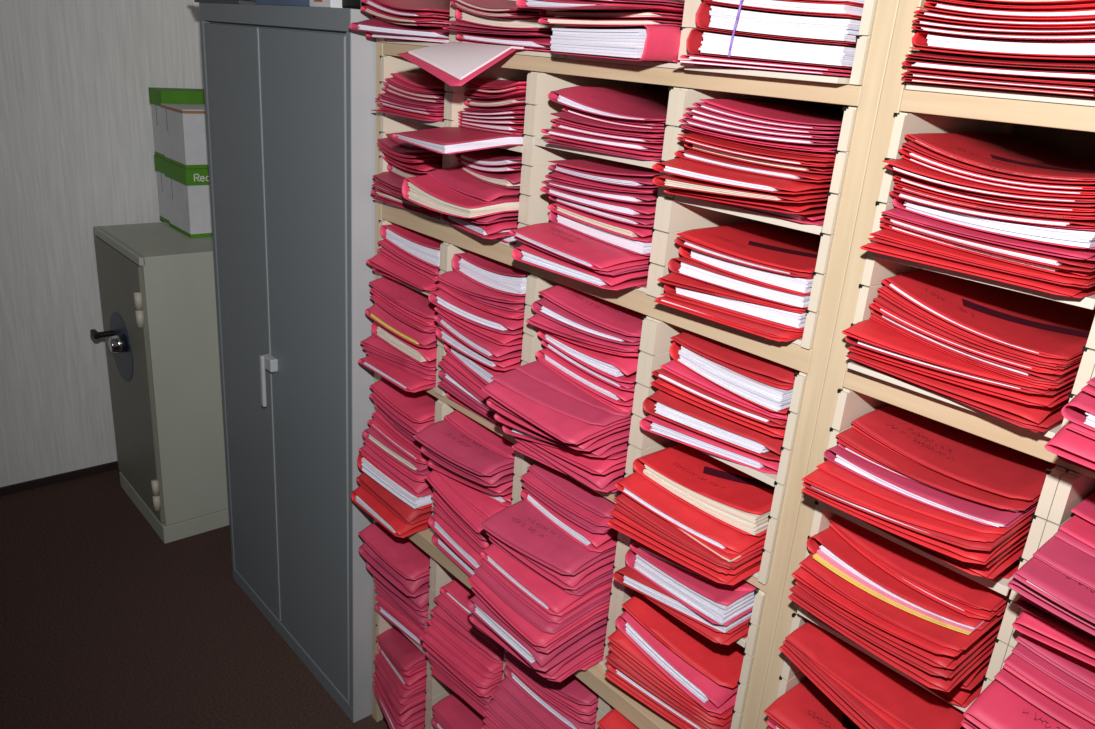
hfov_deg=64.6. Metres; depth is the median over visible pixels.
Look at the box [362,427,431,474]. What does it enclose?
folder
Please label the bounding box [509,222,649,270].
folder
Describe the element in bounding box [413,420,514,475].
folder
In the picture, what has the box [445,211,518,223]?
folder
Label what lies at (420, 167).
folder
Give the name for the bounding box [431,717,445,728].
folder
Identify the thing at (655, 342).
divider
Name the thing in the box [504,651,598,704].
folder
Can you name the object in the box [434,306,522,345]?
folder
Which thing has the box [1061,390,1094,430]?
folder
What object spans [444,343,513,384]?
folder
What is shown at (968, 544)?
folder
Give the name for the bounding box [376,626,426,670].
folder
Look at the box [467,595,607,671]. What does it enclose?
folder
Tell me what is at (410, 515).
folder
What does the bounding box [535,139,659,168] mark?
tray
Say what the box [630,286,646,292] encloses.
tray
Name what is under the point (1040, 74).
folder
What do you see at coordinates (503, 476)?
folder
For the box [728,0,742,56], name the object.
string
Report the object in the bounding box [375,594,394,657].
divider
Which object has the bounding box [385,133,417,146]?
folder
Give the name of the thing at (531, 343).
divider
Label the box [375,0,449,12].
folder
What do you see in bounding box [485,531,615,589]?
folder
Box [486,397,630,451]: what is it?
folder
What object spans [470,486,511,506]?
folder
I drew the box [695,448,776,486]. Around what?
tray
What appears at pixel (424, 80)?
folder
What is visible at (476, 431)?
folder
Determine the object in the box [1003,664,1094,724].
folder
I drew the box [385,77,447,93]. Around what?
folder
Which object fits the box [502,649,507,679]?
divider
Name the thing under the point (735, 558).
folder
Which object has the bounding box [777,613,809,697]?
divider
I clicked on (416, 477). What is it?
folder
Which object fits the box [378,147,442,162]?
folder
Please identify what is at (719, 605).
folder
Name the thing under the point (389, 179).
folder
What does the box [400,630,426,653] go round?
tray
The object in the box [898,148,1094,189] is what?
folder
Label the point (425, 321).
folder
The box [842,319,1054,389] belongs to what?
folder
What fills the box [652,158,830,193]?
folder
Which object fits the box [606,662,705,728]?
folder
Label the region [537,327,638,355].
folder
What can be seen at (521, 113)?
folder
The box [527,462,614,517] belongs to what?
folder
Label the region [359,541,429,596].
folder
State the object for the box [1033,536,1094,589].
folder
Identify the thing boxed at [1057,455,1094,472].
folder
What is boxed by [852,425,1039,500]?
folder
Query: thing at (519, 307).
folder
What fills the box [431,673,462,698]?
folder
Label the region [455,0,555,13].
folder
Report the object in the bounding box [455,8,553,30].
folder
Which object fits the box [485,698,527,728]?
folder
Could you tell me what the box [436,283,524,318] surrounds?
folder
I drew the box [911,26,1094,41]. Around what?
folder
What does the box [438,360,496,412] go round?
folder
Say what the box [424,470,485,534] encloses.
folder
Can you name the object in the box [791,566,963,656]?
folder
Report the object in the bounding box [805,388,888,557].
divider
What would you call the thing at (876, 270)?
divider
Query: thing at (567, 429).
folder
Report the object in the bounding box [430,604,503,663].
folder
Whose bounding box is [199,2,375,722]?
tall cabinet
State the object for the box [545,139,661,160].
folder
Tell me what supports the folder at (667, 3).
on the folder at (576, 5)
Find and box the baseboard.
[0,461,118,495]
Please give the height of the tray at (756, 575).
0.007 m
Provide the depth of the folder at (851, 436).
1.10 m
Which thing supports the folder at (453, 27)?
on the folder at (479, 37)
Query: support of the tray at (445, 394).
on the shelving unit at (866, 96)
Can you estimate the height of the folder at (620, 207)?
0.022 m
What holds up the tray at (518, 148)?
on the folder at (489, 157)
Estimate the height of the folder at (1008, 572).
0.024 m
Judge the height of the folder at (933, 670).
0.048 m
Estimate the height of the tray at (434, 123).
0.012 m
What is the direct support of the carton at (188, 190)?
on the steel safe
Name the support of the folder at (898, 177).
on the folder at (900, 182)
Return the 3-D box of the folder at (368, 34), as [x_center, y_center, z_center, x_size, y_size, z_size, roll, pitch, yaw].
[-0.177,-0.706,1.892,0.361,0.014,0.237,-13,26,-39]
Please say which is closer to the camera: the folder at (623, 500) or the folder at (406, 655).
the folder at (623, 500)
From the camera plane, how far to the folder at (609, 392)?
1.57 m
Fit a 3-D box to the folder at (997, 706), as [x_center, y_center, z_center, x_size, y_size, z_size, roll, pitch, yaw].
[0.656,0.392,0.975,0.311,0.031,0.237,-13,26,-39]
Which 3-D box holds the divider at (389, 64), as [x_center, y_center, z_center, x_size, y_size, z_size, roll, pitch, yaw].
[-0.273,-0.552,2.053,0.277,0.326,0.015,-13,26,-39]
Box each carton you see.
[148,87,204,157]
[154,155,169,223]
[160,103,208,168]
[164,160,212,237]
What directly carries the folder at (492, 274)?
on the folder at (453, 278)
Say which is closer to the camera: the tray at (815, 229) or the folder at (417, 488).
the tray at (815, 229)
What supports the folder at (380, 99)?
on the folder at (437, 113)
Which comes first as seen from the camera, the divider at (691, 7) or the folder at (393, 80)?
the divider at (691, 7)
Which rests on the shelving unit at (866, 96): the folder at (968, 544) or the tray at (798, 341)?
the tray at (798, 341)
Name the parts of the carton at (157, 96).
lid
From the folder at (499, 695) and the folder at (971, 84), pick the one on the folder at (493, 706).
the folder at (499, 695)
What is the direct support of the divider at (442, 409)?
on the shelving unit at (866, 96)
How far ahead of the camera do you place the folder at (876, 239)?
0.99 m
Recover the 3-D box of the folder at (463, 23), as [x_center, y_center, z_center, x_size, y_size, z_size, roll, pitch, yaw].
[0.014,-0.644,1.677,0.361,0.012,0.233,-13,26,-39]
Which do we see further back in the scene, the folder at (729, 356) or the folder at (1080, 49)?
the folder at (729, 356)
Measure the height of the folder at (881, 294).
0.020 m
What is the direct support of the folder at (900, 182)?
on the folder at (1074, 223)
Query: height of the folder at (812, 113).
0.017 m
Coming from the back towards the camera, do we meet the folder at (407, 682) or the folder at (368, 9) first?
the folder at (407, 682)
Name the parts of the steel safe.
lever, lock plate, door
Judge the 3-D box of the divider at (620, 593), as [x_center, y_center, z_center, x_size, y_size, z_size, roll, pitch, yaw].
[0.233,0.410,1.707,0.277,0.350,0.034,-13,26,-39]
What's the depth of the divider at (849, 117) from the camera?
1.16 m
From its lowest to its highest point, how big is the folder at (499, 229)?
0.034 m
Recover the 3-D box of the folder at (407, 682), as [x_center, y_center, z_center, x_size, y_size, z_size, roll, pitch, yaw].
[-0.306,0.784,2.432,0.352,0.076,0.236,-13,26,-39]
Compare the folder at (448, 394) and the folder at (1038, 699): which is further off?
the folder at (448, 394)
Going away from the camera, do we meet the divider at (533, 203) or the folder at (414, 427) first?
the divider at (533, 203)
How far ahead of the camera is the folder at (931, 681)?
1.09 m
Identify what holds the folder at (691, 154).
on the folder at (683, 167)
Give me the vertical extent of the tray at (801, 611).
0.007 m
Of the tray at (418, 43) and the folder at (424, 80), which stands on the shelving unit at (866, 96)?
the tray at (418, 43)
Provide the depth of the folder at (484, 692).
2.02 m
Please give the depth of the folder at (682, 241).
1.28 m
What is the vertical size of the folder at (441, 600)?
0.030 m
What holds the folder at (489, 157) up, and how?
on the folder at (479, 167)
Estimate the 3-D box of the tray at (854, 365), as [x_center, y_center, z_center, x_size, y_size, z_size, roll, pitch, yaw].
[0.594,0.015,1.153,0.296,0.007,0.260,-13,26,-39]
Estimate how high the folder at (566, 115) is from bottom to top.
0.013 m
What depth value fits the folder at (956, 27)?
0.95 m
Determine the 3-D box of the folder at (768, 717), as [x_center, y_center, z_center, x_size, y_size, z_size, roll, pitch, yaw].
[0.536,0.549,1.333,0.312,0.016,0.254,-13,26,-39]
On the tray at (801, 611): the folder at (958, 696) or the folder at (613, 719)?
the folder at (958, 696)
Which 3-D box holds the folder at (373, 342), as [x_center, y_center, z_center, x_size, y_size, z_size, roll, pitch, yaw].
[-0.238,-0.053,2.129,0.371,0.028,0.230,-13,26,-39]
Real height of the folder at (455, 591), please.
0.038 m
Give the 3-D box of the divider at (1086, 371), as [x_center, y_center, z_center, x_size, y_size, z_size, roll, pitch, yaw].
[0.702,-0.091,1.000,0.289,0.326,0.030,-13,26,-39]
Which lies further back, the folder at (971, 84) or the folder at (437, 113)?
the folder at (437, 113)
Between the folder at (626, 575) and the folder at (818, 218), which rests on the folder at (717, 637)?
the folder at (626, 575)
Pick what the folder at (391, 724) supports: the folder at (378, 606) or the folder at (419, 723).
the folder at (419, 723)
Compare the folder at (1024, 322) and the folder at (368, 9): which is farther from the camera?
the folder at (368, 9)
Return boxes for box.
[256,0,309,6]
[310,0,342,7]
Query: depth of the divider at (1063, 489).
1.00 m
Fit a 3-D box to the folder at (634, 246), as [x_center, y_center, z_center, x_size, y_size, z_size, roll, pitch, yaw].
[0.197,-0.255,1.588,0.313,0.034,0.239,-13,26,-39]
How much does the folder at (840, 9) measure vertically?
0.027 m
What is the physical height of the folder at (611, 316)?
0.034 m
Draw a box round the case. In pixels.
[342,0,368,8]
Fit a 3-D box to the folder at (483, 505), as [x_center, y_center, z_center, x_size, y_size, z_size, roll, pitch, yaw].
[-0.071,0.258,1.994,0.312,0.035,0.229,-13,26,-39]
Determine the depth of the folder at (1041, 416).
1.01 m
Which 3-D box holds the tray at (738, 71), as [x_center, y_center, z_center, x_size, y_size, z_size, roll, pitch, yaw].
[0.395,-0.421,1.270,0.300,0.007,0.252,-13,26,-39]
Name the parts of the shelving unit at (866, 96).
panel, panel, panel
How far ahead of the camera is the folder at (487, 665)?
2.03 m
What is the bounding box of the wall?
[0,0,203,486]
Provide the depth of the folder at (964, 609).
1.12 m
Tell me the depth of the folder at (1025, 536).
1.01 m
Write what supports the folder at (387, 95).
on the folder at (380, 99)
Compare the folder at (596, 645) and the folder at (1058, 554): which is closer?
the folder at (1058, 554)
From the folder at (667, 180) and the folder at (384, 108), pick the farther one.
the folder at (384, 108)
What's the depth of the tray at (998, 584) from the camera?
1.10 m
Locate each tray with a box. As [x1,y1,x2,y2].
[385,113,443,126]
[385,203,440,222]
[386,39,442,45]
[388,277,430,295]
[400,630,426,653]
[445,394,514,436]
[450,224,516,247]
[498,145,522,152]
[511,50,552,57]
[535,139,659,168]
[566,54,676,68]
[609,491,622,496]
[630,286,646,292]
[675,195,822,234]
[684,64,853,84]
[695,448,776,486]
[735,637,746,647]
[752,571,758,578]
[788,338,801,345]
[797,607,975,711]
[819,501,1012,595]
[847,361,1061,438]
[870,252,1094,309]
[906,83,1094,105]
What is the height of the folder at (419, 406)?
0.033 m
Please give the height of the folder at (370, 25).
0.030 m
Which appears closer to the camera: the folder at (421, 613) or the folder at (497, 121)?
the folder at (497, 121)
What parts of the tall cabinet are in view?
door, handle, door, panel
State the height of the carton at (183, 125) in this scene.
0.211 m
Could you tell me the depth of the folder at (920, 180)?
0.96 m
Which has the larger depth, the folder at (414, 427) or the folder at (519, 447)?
the folder at (414, 427)
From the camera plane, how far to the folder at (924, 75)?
0.97 m
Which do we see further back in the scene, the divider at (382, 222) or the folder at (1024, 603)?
the divider at (382, 222)
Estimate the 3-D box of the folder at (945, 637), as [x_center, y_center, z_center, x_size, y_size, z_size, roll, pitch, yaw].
[0.535,0.284,1.218,0.356,0.043,0.254,-13,26,-39]
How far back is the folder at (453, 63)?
1.55 m
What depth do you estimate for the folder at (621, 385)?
1.56 m
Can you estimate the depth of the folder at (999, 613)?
1.07 m
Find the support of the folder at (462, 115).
on the folder at (497, 121)
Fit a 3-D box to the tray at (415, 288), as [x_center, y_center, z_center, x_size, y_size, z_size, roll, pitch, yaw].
[-0.213,-0.206,2.077,0.274,0.012,0.234,-13,26,-39]
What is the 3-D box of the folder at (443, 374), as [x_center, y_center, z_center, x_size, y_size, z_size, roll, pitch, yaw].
[-0.041,0.035,1.927,0.324,0.053,0.237,-13,26,-39]
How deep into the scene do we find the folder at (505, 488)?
1.87 m
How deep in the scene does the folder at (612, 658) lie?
1.53 m
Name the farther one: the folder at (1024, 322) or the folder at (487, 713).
the folder at (487, 713)
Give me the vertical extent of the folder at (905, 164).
0.014 m
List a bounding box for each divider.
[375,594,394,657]
[378,220,394,277]
[379,56,439,203]
[381,38,439,42]
[424,556,455,728]
[431,399,455,534]
[435,242,471,395]
[440,66,546,225]
[448,0,549,51]
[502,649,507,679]
[511,450,537,504]
[516,72,642,246]
[520,274,561,365]
[552,9,668,61]
[595,696,613,728]
[602,531,637,671]
[624,316,688,477]
[646,88,790,297]
[677,0,799,72]
[731,590,765,728]
[758,372,806,584]
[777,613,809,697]
[801,107,857,348]
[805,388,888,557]
[845,112,999,362]
[849,0,877,84]
[980,465,1094,693]
[1061,317,1094,427]
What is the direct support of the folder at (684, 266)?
on the folder at (673, 278)
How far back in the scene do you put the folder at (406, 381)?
2.01 m
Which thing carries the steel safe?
on the floor
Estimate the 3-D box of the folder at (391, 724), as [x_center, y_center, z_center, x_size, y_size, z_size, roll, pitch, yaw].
[-0.327,0.937,2.478,0.349,0.029,0.236,-13,26,-39]
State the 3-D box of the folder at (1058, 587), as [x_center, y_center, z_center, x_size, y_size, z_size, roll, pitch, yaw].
[0.680,0.230,0.922,0.314,0.021,0.236,-13,26,-39]
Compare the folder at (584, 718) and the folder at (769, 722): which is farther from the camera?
the folder at (584, 718)
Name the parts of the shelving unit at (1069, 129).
panel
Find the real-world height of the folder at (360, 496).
0.050 m
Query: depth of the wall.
3.44 m
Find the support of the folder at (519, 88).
on the folder at (474, 94)
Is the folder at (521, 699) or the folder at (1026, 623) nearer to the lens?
the folder at (1026, 623)
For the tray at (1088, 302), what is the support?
attached to the shelving unit at (1069, 129)
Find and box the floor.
[0,469,389,728]
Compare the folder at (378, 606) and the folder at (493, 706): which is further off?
the folder at (378, 606)
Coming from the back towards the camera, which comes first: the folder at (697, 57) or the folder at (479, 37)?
the folder at (479, 37)
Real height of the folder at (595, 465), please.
0.023 m
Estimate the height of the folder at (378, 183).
0.014 m
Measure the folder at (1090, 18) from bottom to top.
0.011 m
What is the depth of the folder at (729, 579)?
1.38 m
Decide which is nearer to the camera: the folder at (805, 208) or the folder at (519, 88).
the folder at (805, 208)
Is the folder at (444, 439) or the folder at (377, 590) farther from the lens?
the folder at (377, 590)
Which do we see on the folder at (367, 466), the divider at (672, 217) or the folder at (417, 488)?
the folder at (417, 488)
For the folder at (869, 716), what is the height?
0.013 m
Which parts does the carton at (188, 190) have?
lid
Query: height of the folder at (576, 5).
0.030 m
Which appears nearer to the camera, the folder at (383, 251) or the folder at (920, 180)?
the folder at (920, 180)
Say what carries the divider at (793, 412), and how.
attached to the shelving unit at (866, 96)
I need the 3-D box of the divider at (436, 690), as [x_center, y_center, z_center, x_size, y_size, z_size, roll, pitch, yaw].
[-0.196,0.710,2.303,0.277,0.602,0.030,-13,26,-39]
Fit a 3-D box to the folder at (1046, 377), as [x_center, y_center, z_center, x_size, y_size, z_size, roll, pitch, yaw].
[0.600,-0.050,1.132,0.354,0.018,0.251,-13,26,-39]
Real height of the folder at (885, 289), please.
0.027 m
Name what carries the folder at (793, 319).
on the folder at (664, 294)
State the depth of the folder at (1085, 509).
0.99 m
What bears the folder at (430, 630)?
on the folder at (480, 681)
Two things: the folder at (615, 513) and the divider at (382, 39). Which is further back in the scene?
the divider at (382, 39)
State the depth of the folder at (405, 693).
2.29 m
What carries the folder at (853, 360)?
on the tray at (854, 365)
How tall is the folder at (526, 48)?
0.008 m
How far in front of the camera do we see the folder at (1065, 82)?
0.96 m
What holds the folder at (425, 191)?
on the folder at (506, 215)
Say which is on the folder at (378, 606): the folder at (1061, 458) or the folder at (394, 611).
the folder at (394, 611)
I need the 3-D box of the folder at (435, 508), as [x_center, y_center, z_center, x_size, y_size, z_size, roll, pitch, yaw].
[-0.082,0.347,2.026,0.311,0.029,0.234,-13,26,-39]
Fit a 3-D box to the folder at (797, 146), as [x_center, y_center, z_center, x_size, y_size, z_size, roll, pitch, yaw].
[0.401,-0.343,1.307,0.342,0.016,0.233,-13,26,-39]
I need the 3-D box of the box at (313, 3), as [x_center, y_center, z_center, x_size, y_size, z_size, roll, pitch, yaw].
[-0.452,-0.888,2.043,0.190,0.100,0.106,-13,26,-39]
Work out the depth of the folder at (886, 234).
0.99 m
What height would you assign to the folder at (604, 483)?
0.038 m
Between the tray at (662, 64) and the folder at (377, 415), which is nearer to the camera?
the tray at (662, 64)
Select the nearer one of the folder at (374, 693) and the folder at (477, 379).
the folder at (477, 379)
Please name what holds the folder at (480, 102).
on the folder at (519, 108)
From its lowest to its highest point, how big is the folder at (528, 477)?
0.022 m
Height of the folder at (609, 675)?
0.031 m
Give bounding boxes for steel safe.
[90,222,229,543]
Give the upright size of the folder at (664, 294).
0.004 m
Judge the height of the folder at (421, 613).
0.039 m
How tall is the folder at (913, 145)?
0.025 m
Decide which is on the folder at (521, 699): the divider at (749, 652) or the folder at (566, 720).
the folder at (566, 720)
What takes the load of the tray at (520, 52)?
on the shelving unit at (866, 96)
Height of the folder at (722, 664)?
0.055 m
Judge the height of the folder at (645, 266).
0.024 m
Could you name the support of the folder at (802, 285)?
on the folder at (684, 266)
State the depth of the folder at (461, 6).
1.55 m
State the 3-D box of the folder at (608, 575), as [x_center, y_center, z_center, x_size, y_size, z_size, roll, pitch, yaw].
[0.086,0.347,1.748,0.332,0.041,0.238,-13,26,-39]
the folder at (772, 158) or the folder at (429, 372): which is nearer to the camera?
the folder at (772, 158)
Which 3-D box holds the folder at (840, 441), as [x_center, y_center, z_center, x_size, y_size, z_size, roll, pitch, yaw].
[0.585,0.113,1.191,0.323,0.021,0.249,-13,26,-39]
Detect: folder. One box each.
[349,19,448,38]
[351,485,429,537]
[356,472,431,523]
[357,453,431,508]
[358,355,435,392]
[358,522,429,579]
[359,444,431,496]
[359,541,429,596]
[360,6,449,24]
[360,335,435,369]
[361,0,452,18]
[362,346,435,375]
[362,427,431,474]
[363,439,427,481]
[365,303,436,347]
[366,32,448,42]
[366,253,438,290]
[366,351,435,379]
[366,561,428,610]
[367,418,430,463]
[369,277,437,318]
[369,295,436,332]
[369,378,437,422]
[369,392,434,433]
[370,189,430,210]
[370,288,437,326]
[371,184,407,200]
[371,322,436,366]
[372,15,448,27]
[372,110,442,120]
[372,171,403,191]
[372,180,401,195]
[372,268,436,292]
[372,411,424,454]
[372,680,424,728]
[373,196,440,216]
[373,577,427,624]
[373,659,425,704]
[373,672,425,725]
[373,688,424,728]
[374,404,423,445]
[374,583,427,627]
[374,588,425,631]
[374,602,424,648]
[374,693,391,728]
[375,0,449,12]
[375,98,443,110]
[375,595,424,635]
[375,653,425,697]
[375,666,425,714]
[376,101,443,115]
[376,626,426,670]
[377,137,432,152]
[377,142,442,157]
[377,247,438,283]
[377,640,426,675]
[377,645,426,689]
[378,92,443,108]
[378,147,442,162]
[378,239,438,274]
[379,106,446,119]
[380,224,443,267]
[381,87,443,102]
[382,154,441,172]
[383,82,444,98]
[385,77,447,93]
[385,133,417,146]
[387,136,423,148]
[387,164,427,177]
[391,72,444,88]
[392,127,522,153]
[397,42,532,85]
[399,597,428,617]
[402,175,518,217]
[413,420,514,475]
[420,632,502,687]
[421,446,513,485]
[422,642,501,697]
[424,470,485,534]
[424,625,502,678]
[425,650,492,703]
[426,168,519,203]
[427,459,512,494]
[427,617,502,673]
[428,288,523,334]
[428,513,482,569]
[429,659,486,708]
[430,484,489,541]
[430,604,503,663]
[430,664,485,711]
[431,491,491,547]
[431,671,485,717]
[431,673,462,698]
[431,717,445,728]
[432,500,484,550]
[432,506,480,553]
[432,533,474,576]
[432,669,483,713]
[432,693,484,728]
[432,711,449,728]
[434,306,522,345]
[434,314,521,360]
[434,593,503,651]
[435,270,525,302]
[435,326,521,370]
[435,470,507,519]
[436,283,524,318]
[437,380,503,425]
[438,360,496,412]
[438,369,495,414]
[439,281,524,311]
[440,578,475,616]
[441,214,520,238]
[442,355,483,387]
[443,21,552,33]
[443,25,552,37]
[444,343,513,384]
[444,410,514,458]
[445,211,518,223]
[446,352,485,385]
[446,392,501,427]
[450,1,554,18]
[451,252,531,295]
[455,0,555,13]
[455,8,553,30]
[455,33,550,48]
[455,149,524,165]
[457,159,520,171]
[458,111,524,115]
[458,114,524,118]
[458,117,523,123]
[458,121,523,130]
[458,124,526,134]
[458,164,520,187]
[459,41,552,51]
[463,106,524,111]
[464,90,525,98]
[464,96,525,106]
[465,86,525,92]
[466,79,526,88]
[467,574,609,646]
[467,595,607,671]
[469,614,605,678]
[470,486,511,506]
[472,587,608,652]
[473,566,610,633]
[474,625,603,681]
[479,499,615,574]
[479,559,611,623]
[480,543,612,615]
[481,380,631,444]
[483,709,507,728]
[483,717,499,728]
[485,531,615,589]
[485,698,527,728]
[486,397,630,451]
[489,536,613,595]
[490,687,544,728]
[491,369,631,425]
[494,412,628,457]
[496,236,516,243]
[498,676,566,728]
[502,424,627,458]
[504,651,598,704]
[504,656,597,714]
[504,666,595,728]
[505,661,596,723]
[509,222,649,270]
[512,243,648,289]
[512,442,619,491]
[513,237,648,275]
[514,436,625,491]
[515,360,629,416]
[516,0,683,14]
[520,471,611,526]
[520,489,617,551]
[521,482,613,533]
[526,313,639,351]
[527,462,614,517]
[529,440,626,474]
[531,297,640,344]
[535,348,633,405]
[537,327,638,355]
[537,330,638,382]
[537,358,632,413]
[538,17,681,26]
[538,285,647,336]
[539,10,682,21]
[540,185,655,217]
[541,128,662,151]
[541,180,657,203]
[541,340,634,390]
[544,135,661,155]
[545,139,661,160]
[545,171,657,192]
[547,202,653,241]
[548,86,668,120]
[548,159,659,175]
[548,164,657,187]
[548,195,654,226]
[548,211,651,255]
[550,25,680,61]
[550,112,664,131]
[551,118,664,137]
[552,123,663,142]
[561,105,668,125]
[562,108,664,128]
[579,655,603,669]
[597,708,638,728]
[598,0,684,8]
[604,671,693,728]
[605,652,731,728]
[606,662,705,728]
[607,517,761,585]
[607,629,734,718]
[608,643,732,725]
[610,509,762,574]
[612,503,762,568]
[613,493,762,566]
[613,565,751,633]
[615,472,765,555]
[615,611,737,713]
[619,118,665,122]
[622,593,744,687]
[625,548,759,625]
[630,541,756,591]
[633,443,774,535]
[638,592,749,644]
[639,414,779,473]
[643,389,783,460]
[651,378,785,437]
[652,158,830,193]
[652,174,828,202]
[652,368,786,427]
[654,300,802,341]
[655,296,803,338]
[657,272,806,310]
[659,516,763,562]
[660,293,803,331]
[660,360,787,419]
[664,188,827,214]
[664,283,806,329]
[668,257,809,308]
[670,331,800,385]
[670,341,793,413]
[673,60,850,75]
[674,149,832,181]
[674,237,813,277]
[676,222,820,272]
[677,137,834,166]
[678,119,838,144]
[678,133,835,161]
[679,246,813,294]
[680,55,851,72]
[681,125,837,151]
[683,113,839,138]
[684,142,833,173]
[685,107,840,133]
[686,28,855,67]
[690,131,835,157]
[692,102,840,129]
[695,2,860,44]
[696,198,825,224]
[699,99,843,125]
[705,0,863,17]
[764,677,859,728]
[766,719,780,728]
[767,716,783,728]
[779,644,964,728]
[782,640,962,728]
[785,621,964,728]
[788,593,995,691]
[789,585,999,677]
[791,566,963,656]
[792,0,864,5]
[795,581,1002,669]
[798,649,908,728]
[799,553,1004,650]
[801,487,1032,564]
[802,468,1002,541]
[802,482,1035,550]
[807,527,996,634]
[816,460,1035,534]
[824,445,1037,527]
[829,515,1011,610]
[829,523,1007,619]
[836,427,1038,510]
[836,439,920,481]
[838,443,1038,511]
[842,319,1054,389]
[845,336,1074,395]
[846,352,1069,427]
[847,345,1073,407]
[847,513,1026,578]
[851,404,1056,500]
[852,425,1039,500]
[853,360,1062,432]
[860,241,1094,297]
[868,237,1094,287]
[869,302,1080,374]
[869,317,1075,388]
[870,228,1094,285]
[870,314,1076,385]
[871,309,1078,382]
[873,296,1081,369]
[877,285,1082,364]
[878,292,1081,366]
[879,222,1094,278]
[880,216,1094,271]
[881,208,1094,260]
[881,269,1094,359]
[883,159,1094,197]
[885,164,1094,202]
[889,190,1094,227]
[892,171,1094,206]
[893,175,1094,211]
[893,184,1094,219]
[893,197,1094,248]
[894,180,1094,214]
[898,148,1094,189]
[901,72,1094,91]
[901,78,1094,96]
[901,155,1094,194]
[902,60,1094,81]
[902,141,1094,183]
[904,69,1094,86]
[904,133,1094,180]
[905,52,1094,72]
[909,676,983,707]
[910,47,1094,62]
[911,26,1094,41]
[912,20,1094,34]
[912,32,1094,57]
[914,10,1094,26]
[914,16,1094,29]
[914,383,1062,431]
[916,7,1094,21]
[924,2,1094,17]
[934,532,1028,567]
[938,0,1094,10]
[955,654,991,689]
[961,718,979,728]
[963,679,1070,728]
[967,0,1094,5]
[994,668,1094,728]
[996,606,1006,615]
[998,560,1019,578]
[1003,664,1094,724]
[1004,653,1094,719]
[1007,577,1094,635]
[1012,556,1094,623]
[1012,610,1094,666]
[1012,643,1094,702]
[1015,633,1094,689]
[1016,595,1094,645]
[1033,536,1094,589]
[1044,421,1094,469]
[1054,530,1094,557]
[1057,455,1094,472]
[1059,514,1094,548]
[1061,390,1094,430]
[1066,422,1094,439]
[1070,492,1094,523]
[1081,384,1094,395]
[1086,377,1094,386]
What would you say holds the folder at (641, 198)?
on the folder at (620, 207)
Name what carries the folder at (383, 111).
on the tray at (434, 123)
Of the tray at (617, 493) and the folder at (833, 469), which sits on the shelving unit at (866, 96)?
the tray at (617, 493)
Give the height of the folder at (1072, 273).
0.012 m
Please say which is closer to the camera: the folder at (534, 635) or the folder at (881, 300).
the folder at (881, 300)
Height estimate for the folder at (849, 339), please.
0.017 m
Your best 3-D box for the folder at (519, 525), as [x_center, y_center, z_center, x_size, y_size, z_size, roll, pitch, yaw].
[0.072,0.311,1.716,0.341,0.036,0.231,-13,26,-39]
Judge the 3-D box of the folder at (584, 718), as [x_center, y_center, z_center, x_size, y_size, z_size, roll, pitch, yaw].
[0.112,0.655,1.903,0.343,0.032,0.230,-13,26,-39]
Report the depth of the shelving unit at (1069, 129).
1.10 m
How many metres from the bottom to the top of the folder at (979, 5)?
0.014 m
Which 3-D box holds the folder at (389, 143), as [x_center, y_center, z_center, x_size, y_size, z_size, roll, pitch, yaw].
[-0.211,-0.494,1.958,0.339,0.017,0.226,-13,26,-39]
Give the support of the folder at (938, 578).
on the folder at (964, 609)
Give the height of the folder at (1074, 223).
0.016 m
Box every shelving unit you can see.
[372,0,899,728]
[756,0,1094,728]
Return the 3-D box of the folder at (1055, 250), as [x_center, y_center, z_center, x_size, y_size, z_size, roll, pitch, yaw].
[0.601,-0.174,1.079,0.333,0.011,0.252,-13,26,-39]
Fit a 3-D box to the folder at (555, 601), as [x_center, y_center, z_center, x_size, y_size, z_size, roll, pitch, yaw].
[0.060,0.377,1.735,0.311,0.046,0.234,-13,26,-39]
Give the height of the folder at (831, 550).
0.036 m
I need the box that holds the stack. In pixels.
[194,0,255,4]
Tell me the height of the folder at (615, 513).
0.019 m
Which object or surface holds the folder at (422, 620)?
on the folder at (421, 625)
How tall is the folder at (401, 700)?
0.048 m
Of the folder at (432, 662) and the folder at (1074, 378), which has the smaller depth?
the folder at (1074, 378)
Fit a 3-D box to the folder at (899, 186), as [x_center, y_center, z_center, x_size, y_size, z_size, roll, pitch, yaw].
[0.608,-0.208,1.071,0.347,0.016,0.248,-13,26,-39]
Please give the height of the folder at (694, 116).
0.016 m
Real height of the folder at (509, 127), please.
0.016 m
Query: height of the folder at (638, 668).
0.051 m
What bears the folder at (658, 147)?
on the folder at (651, 153)
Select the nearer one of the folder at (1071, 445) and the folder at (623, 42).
the folder at (1071, 445)
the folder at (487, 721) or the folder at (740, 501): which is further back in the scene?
the folder at (487, 721)
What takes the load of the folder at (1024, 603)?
on the folder at (1026, 623)
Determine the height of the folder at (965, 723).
0.030 m
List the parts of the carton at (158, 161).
lid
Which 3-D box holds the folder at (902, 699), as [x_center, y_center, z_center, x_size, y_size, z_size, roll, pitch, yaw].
[0.533,0.413,1.270,0.330,0.014,0.250,-13,26,-39]
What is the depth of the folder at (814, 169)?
1.21 m
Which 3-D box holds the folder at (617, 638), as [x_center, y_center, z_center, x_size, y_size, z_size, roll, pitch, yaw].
[0.317,0.511,1.603,0.351,0.054,0.236,-13,26,-39]
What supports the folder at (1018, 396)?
on the folder at (1041, 416)
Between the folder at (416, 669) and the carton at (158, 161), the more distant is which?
the carton at (158, 161)
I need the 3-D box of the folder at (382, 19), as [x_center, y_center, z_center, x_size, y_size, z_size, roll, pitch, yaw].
[-0.196,-0.732,1.864,0.325,0.023,0.234,-13,26,-39]
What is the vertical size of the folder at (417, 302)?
0.042 m
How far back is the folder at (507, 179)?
1.70 m

